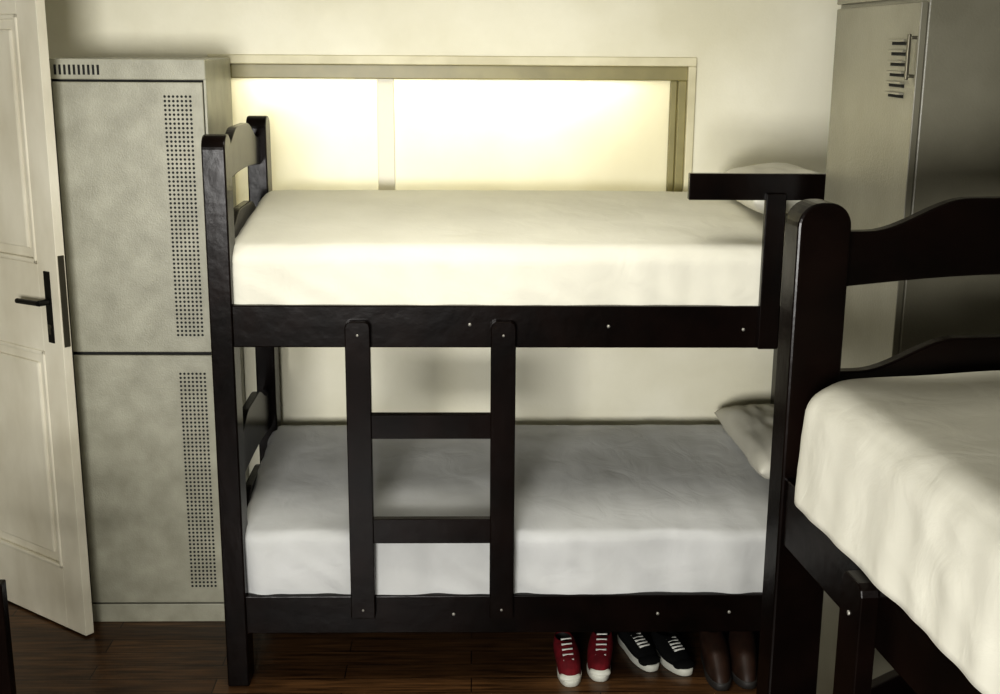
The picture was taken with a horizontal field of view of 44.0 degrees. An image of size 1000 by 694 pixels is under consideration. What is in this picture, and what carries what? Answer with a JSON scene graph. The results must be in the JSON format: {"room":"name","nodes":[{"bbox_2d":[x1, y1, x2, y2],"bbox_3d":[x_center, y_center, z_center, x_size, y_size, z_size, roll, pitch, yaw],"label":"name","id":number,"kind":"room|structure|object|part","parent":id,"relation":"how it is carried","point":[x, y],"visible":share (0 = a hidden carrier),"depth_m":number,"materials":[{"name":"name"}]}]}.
{"room":"dormitory","nodes":[
{"label":"dormitory","id":0,"kind":"room"},
{"bbox_2d":[8,601,759,693],"bbox_3d":[0.029,1.845,1.917,4.650,0.100,7.436,0,14,-1],"label":"floor","id":1,"kind":"structure","parent":0,"point":[50,657],"depth_m":4.50,"materials":[{"name":"brown wood"}]},
{"bbox_2d":[0,579,16,693],"bbox_3d":[-1.447,1.061,2.996,0.436,0.885,0.430,0,14,-1],"label":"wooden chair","id":2,"kind":"object","parent":1,"relation":"on","point":[7,674],"visible":1,"depth_m":3.12,"materials":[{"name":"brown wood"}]},
{"bbox_2d":[49,57,248,621],"bbox_3d":[-1.313,-0.022,4.787,0.546,2.133,0.470,0,14,-1],"label":"locker","id":3,"kind":"object","parent":1,"relation":"on","point":[129,131],"visible":0.98,"depth_m":4.54,"materials":[{"name":"grey metal"}]},
{"bbox_3d":[-1.305,-0.455,4.447,0.522,0.972,0.016,0,14,-1],"label":"door","id":4,"kind":"part","parent":3,"relation":"part of","materials":[{"name":"grey paint"}]},
{"bbox_3d":[-1.312,0.508,4.684,0.522,0.987,0.016,0,14,-1],"label":"door","id":5,"kind":"part","parent":3,"relation":"part of","materials":[{"name":"grey paint"}]},
{"bbox_3d":[-1.315,1.030,4.817,0.546,0.075,0.016,0,14,-1],"label":"kick plate","id":6,"kind":"part","parent":3,"relation":"part of","materials":[{"name":"grey paint"}]},
{"bbox_2d":[201,116,825,685],"bbox_3d":[0.119,0.154,4.559,2.150,1.920,0.931,0,14,-1],"label":"bunk bed","id":7,"kind":"object","parent":1,"relation":"on","point":[239,430],"visible":0.61,"depth_m":4.11,"materials":[{"name":"brown wood"}]},
{"bbox_3d":[-0.910,0.251,4.161,0.075,1.908,0.106,0,14,-1],"label":"post","id":8,"kind":"part","parent":7,"relation":"part of","materials":[{"name":"brown wood"}]},
{"bbox_3d":[-0.913,-0.692,4.340,0.030,0.171,0.713,0,14,-1],"label":"headboard","id":9,"kind":"part","parent":7,"relation":"part of","materials":[{"name":"brown wood"}]},
{"bbox_3d":[-0.915,-0.416,4.408,0.030,0.184,0.713,0,14,-1],"label":"headboard","id":10,"kind":"part","parent":7,"relation":"part of","materials":[{"name":"brown wood"}]},
{"bbox_3d":[-0.922,0.580,4.654,0.030,0.212,0.713,0,14,-1],"label":"headboard","id":11,"kind":"part","parent":7,"relation":"part of","materials":[{"name":"brown wood"}]},
{"bbox_3d":[-0.920,0.299,4.585,0.030,0.212,0.713,0,14,-1],"label":"headboard","id":12,"kind":"part","parent":7,"relation":"part of","materials":[{"name":"brown wood"}]},
{"bbox_3d":[-0.927,0.053,4.936,0.075,1.920,0.106,0,14,-1],"label":"post","id":13,"kind":"part","parent":7,"relation":"part of","materials":[{"name":"brown wood"}]},
{"bbox_3d":[-0.467,0.424,4.152,0.082,1.047,0.033,0,14,-1],"label":"ladder rail","id":14,"kind":"part","parent":7,"relation":"part of","materials":[{"name":"brown wood"}]},
{"bbox_3d":[0.008,0.424,4.162,0.082,1.047,0.033,0,14,-1],"label":"ladder rail","id":15,"kind":"part","parent":7,"relation":"part of","materials":[{"name":"brown wood"}]},
{"bbox_3d":[0.124,0.925,4.319,2.010,0.140,0.028,0,14,-1],"label":"rail","id":16,"kind":"part","parent":7,"relation":"part of","materials":[{"name":"brown wood"}]},
{"bbox_3d":[0.131,-0.069,4.074,2.010,0.140,0.028,0,14,-1],"label":"rail","id":17,"kind":"part","parent":7,"relation":"part of","materials":[{"name":"brown wood"}]},
{"bbox_2d":[245,424,768,594],"bbox_3d":[0.104,0.611,4.688,2.088,0.424,0.893,0,14,-1],"label":"mattress","id":18,"kind":"object","parent":7,"relation":"on","point":[599,509],"visible":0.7,"depth_m":4.39,"materials":[{"name":"fabric"}]},
{"bbox_2d":[714,404,773,478],"bbox_3d":[1.022,0.344,4.703,0.259,0.148,0.740,0,14,-3],"label":"pillow","id":19,"kind":"object","parent":18,"relation":"on","point":[750,426],"visible":0.5,"depth_m":4.67,"materials":[{"name":"fabric"}]},
{"bbox_2d":[232,190,787,305],"bbox_3d":[0.106,-0.346,4.450,2.070,0.348,0.878,0,14,-1],"label":"mattress","id":20,"kind":"object","parent":7,"relation":"on","point":[296,247],"visible":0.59,"depth_m":4.07,"materials":[{"name":"white fabric"}]},
{"bbox_2d":[724,162,817,213],"bbox_3d":[0.985,-0.566,4.416,0.309,0.153,0.620,0,14,-2],"label":"pillow","id":21,"kind":"object","parent":20,"relation":"on","point":[757,205],"visible":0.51,"depth_m":4.36,"materials":[{"name":"fabric"}]},
{"bbox_3d":[1.146,0.289,5.040,0.075,1.440,0.106,0,14,-1],"label":"post","id":22,"kind":"part","parent":7,"relation":"part of","materials":[{"name":"brown wood"}]},
{"bbox_2d":[553,632,581,686],"bbox_3d":[0.242,1.105,4.442,0.092,0.130,0.234,-1,14,-7],"label":"sneaker","id":23,"kind":"object","parent":1,"relation":"on","point":[566,650],"visible":0.97,"depth_m":4.40,"materials":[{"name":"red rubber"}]},
{"bbox_2d":[587,632,612,681],"bbox_3d":[0.362,1.097,4.479,0.092,0.130,0.234,2,14,7],"label":"sneaker","id":24,"kind":"object","parent":1,"relation":"on","point":[600,645],"visible":0.84,"depth_m":4.43,"materials":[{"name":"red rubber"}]},
{"bbox_2d":[617,632,659,671],"bbox_3d":[0.509,1.099,4.572,0.097,0.084,0.278,-5,15,-21],"label":"sneaker","id":25,"kind":"object","parent":1,"relation":"on","point":[638,647],"visible":0.7,"depth_m":4.51,"materials":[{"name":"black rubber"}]},
{"bbox_2d":[651,632,694,675],"bbox_3d":[0.624,1.107,4.542,0.097,0.084,0.278,-4,15,-18],"label":"sneaker","id":26,"kind":"object","parent":1,"relation":"on","point":[673,655],"visible":0.82,"depth_m":4.49,"materials":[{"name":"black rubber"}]},
{"bbox_2d":[699,632,731,690],"bbox_3d":[0.773,1.100,4.442,0.097,0.147,0.278,-1,14,-4],"label":"boot","id":27,"kind":"object","parent":1,"relation":"on","point":[715,657],"visible":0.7,"depth_m":4.38,"materials":[{"name":"leather"}]},
{"bbox_2d":[728,631,756,688],"bbox_3d":[0.872,1.097,4.454,0.097,0.147,0.278,1,14,1],"label":"boot","id":28,"kind":"object","parent":1,"relation":"on","point":[741,644],"visible":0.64,"depth_m":4.39,"materials":[{"name":"leather"}]},
{"bbox_2d":[756,196,999,693],"bbox_3d":[1.122,0.879,1.647,0.931,1.920,2.150,-1,14,-7],"label":"bunk bed","id":29,"kind":"object","parent":1,"relation":"on","point":[959,236],"visible":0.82,"depth_m":2.40,"materials":[{"name":"brown wood"}]},
{"bbox_3d":[0.605,0.647,2.598,0.106,1.908,0.075,-1,14,-7],"label":"post","id":30,"kind":"part","parent":29,"relation":"part of","materials":[{"name":"brown wood"}]},
{"bbox_3d":[0.601,0.902,2.201,0.033,1.067,0.082,-1,14,-7],"label":"ladder rail","id":31,"kind":"part","parent":29,"relation":"part of","materials":[{"name":"brown wood"}]},
{"bbox_3d":[0.710,0.567,1.514,0.028,0.140,2.010,-1,14,-7],"label":"rail","id":32,"kind":"part","parent":29,"relation":"part of","materials":[{"name":"brown wood"}]},
{"bbox_3d":[1.000,0.780,2.684,0.713,0.212,0.030,-1,14,-7],"label":"headboard","id":33,"kind":"part","parent":29,"relation":"part of","materials":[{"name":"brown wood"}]},
{"bbox_2d":[794,370,999,693],"bbox_3d":[1.126,0.381,1.523,0.895,0.265,2.024,-1,14,-7],"label":"mattress","id":34,"kind":"object","parent":29,"relation":"on","point":[901,474],"visible":1,"depth_m":1.99,"materials":[{"name":"white fabric"}]},
{"bbox_3d":[1.005,0.066,2.508,0.713,0.184,0.030,-1,14,-7],"label":"headboard","id":35,"kind":"part","parent":29,"relation":"part of","materials":[{"name":"brown wood"}]},
{"bbox_3d":[1.007,-0.210,2.440,0.713,0.171,0.030,-1,14,-7],"label":"headboard","id":36,"kind":"part","parent":29,"relation":"part of","materials":[{"name":"brown wood"}]},
{"bbox_2d":[816,0,999,693],"bbox_3d":[1.278,0.182,3.608,0.599,2.335,0.740,0,14,-1],"label":"locker","id":37,"kind":"object","parent":1,"relation":"on","point":[914,125],"visible":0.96,"depth_m":3.15,"materials":[{"name":"grey metal"}]},
{"bbox_3d":[1.008,0.155,3.596,0.013,2.210,0.714,0,14,-1],"label":"door","id":38,"kind":"part","parent":37,"relation":"part of","materials":[{"name":"grey paint"}]},
{"bbox_3d":[1.005,-0.709,3.030,0.024,0.110,0.012,0,14,-1],"label":"pull handle","id":39,"kind":"part","parent":37,"relation":"part of","materials":[{"name":"metal"}]},
{"bbox_2d":[45,0,840,476],"bbox_3d":[-0.040,-0.448,5.051,4.650,2.850,0.150,0,14,-1],"label":"wall","id":40,"kind":"structure","parent":0,"point":[764,76],"depth_m":4.83,"materials":[{"name":"paint"}]},
{"bbox_2d":[0,0,93,635],"bbox_3d":[-1.884,-0.135,4.613,0.800,2.412,0.091,10,17,35],"label":"door","id":41,"kind":"structure","parent":40,"relation":"in","point":[30,299],"depth_m":4.49,"materials":[{"name":"beige paint"}]},
{"bbox_2d":[0,29,29,247],"bbox_3d":[-1.864,-0.758,4.483,0.470,0.760,0.030,10,17,35],"label":"panel field","id":42,"kind":"object","parent":41,"relation":"attached to","point":[14,225],"depth_m":4.38,"materials":[{"name":"white wood"}]},
{"bbox_3d":[-1.864,-0.758,4.482,0.580,0.870,0.012,10,17,35],"label":"panel","id":43,"kind":"part","parent":41,"relation":"part of","materials":[{"name":"white wood"}]},
{"bbox_2d":[0,14,36,263],"bbox_3d":[-1.871,-0.755,4.472,0.570,0.860,0.019,10,17,35],"label":"moulding","id":44,"kind":"structure","parent":41,"relation":"attached to","point":[2,16],"depth_m":4.32,"materials":[{"name":"beige paint"}]},
{"bbox_2d":[0,352,55,551],"bbox_3d":[-1.872,0.383,4.764,0.470,0.750,0.030,10,17,35],"label":"panel field","id":45,"kind":"object","parent":41,"relation":"attached to","point":[26,508],"depth_m":4.70,"materials":[{"name":"white wood"}]},
{"bbox_3d":[-1.872,0.383,4.764,0.580,0.860,0.012,10,17,35],"label":"panel","id":46,"kind":"part","parent":41,"relation":"part of","materials":[{"name":"white wood"}]},
{"bbox_2d":[0,340,62,568],"bbox_3d":[-1.879,0.385,4.754,0.570,0.850,0.019,10,17,35],"label":"moulding","id":47,"kind":"structure","parent":41,"relation":"attached to","point":[59,564],"depth_m":4.62,"materials":[{"name":"beige paint"}]},
{"bbox_3d":[-1.666,-0.145,4.424,0.146,0.260,0.054,10,17,35],"label":"lever handle","id":48,"kind":"part","parent":41,"relation":"part of","materials":[{"name":"black metal"}]},
{"bbox_2d":[57,255,70,347],"bbox_3d":[-1.544,-0.160,4.386,0.004,0.330,0.024,10,17,35],"label":"latch plate","id":49,"kind":"object","parent":41,"relation":"attached to","point":[61,269],"visible":1,"depth_m":4.38,"materials":[{"name":"metal"}]},
{"bbox_2d":[207,54,696,191],"bbox_3d":[-0.183,-0.777,4.889,1.895,0.725,0.040,0,14,-1],"label":"window frame","id":50,"kind":"structure","parent":40,"relation":"attached to","point":[690,62],"depth_m":4.80,"materials":[{"name":"beige paint"}]},
{"bbox_2d":[230,64,687,205],"bbox_3d":[-0.184,-0.787,4.937,1.835,0.661,0.073,0,14,-1],"label":"window","id":51,"kind":"structure","parent":40,"relation":"in","point":[316,71],"depth_m":4.93,"materials":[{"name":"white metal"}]},
{"bbox_2d":[377,79,394,189],"bbox_3d":[-0.453,-0.787,4.944,0.067,0.565,0.009,0,14,-1],"label":"strip","id":52,"kind":"object","parent":51,"relation":"attached to","point":[385,87],"visible":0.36,"depth_m":4.93,"materials":[{"name":"beige"}]},
{"bbox_3d":[-0.195,-0.789,4.958,1.755,0.575,0.005,0,14,-1],"label":"pane","id":53,"kind":"part","parent":51,"relation":"part of","materials":[{"name":"white glass"}]},
{"bbox_2d":[666,81,676,191],"bbox_3d":[0.685,-0.785,4.967,0.025,0.555,0.033,0,14,-1],"label":"sash inner lip","id":54,"kind":"object","parent":51,"relation":"attached to","point":[673,84],"visible":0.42,"depth_m":4.94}
]}

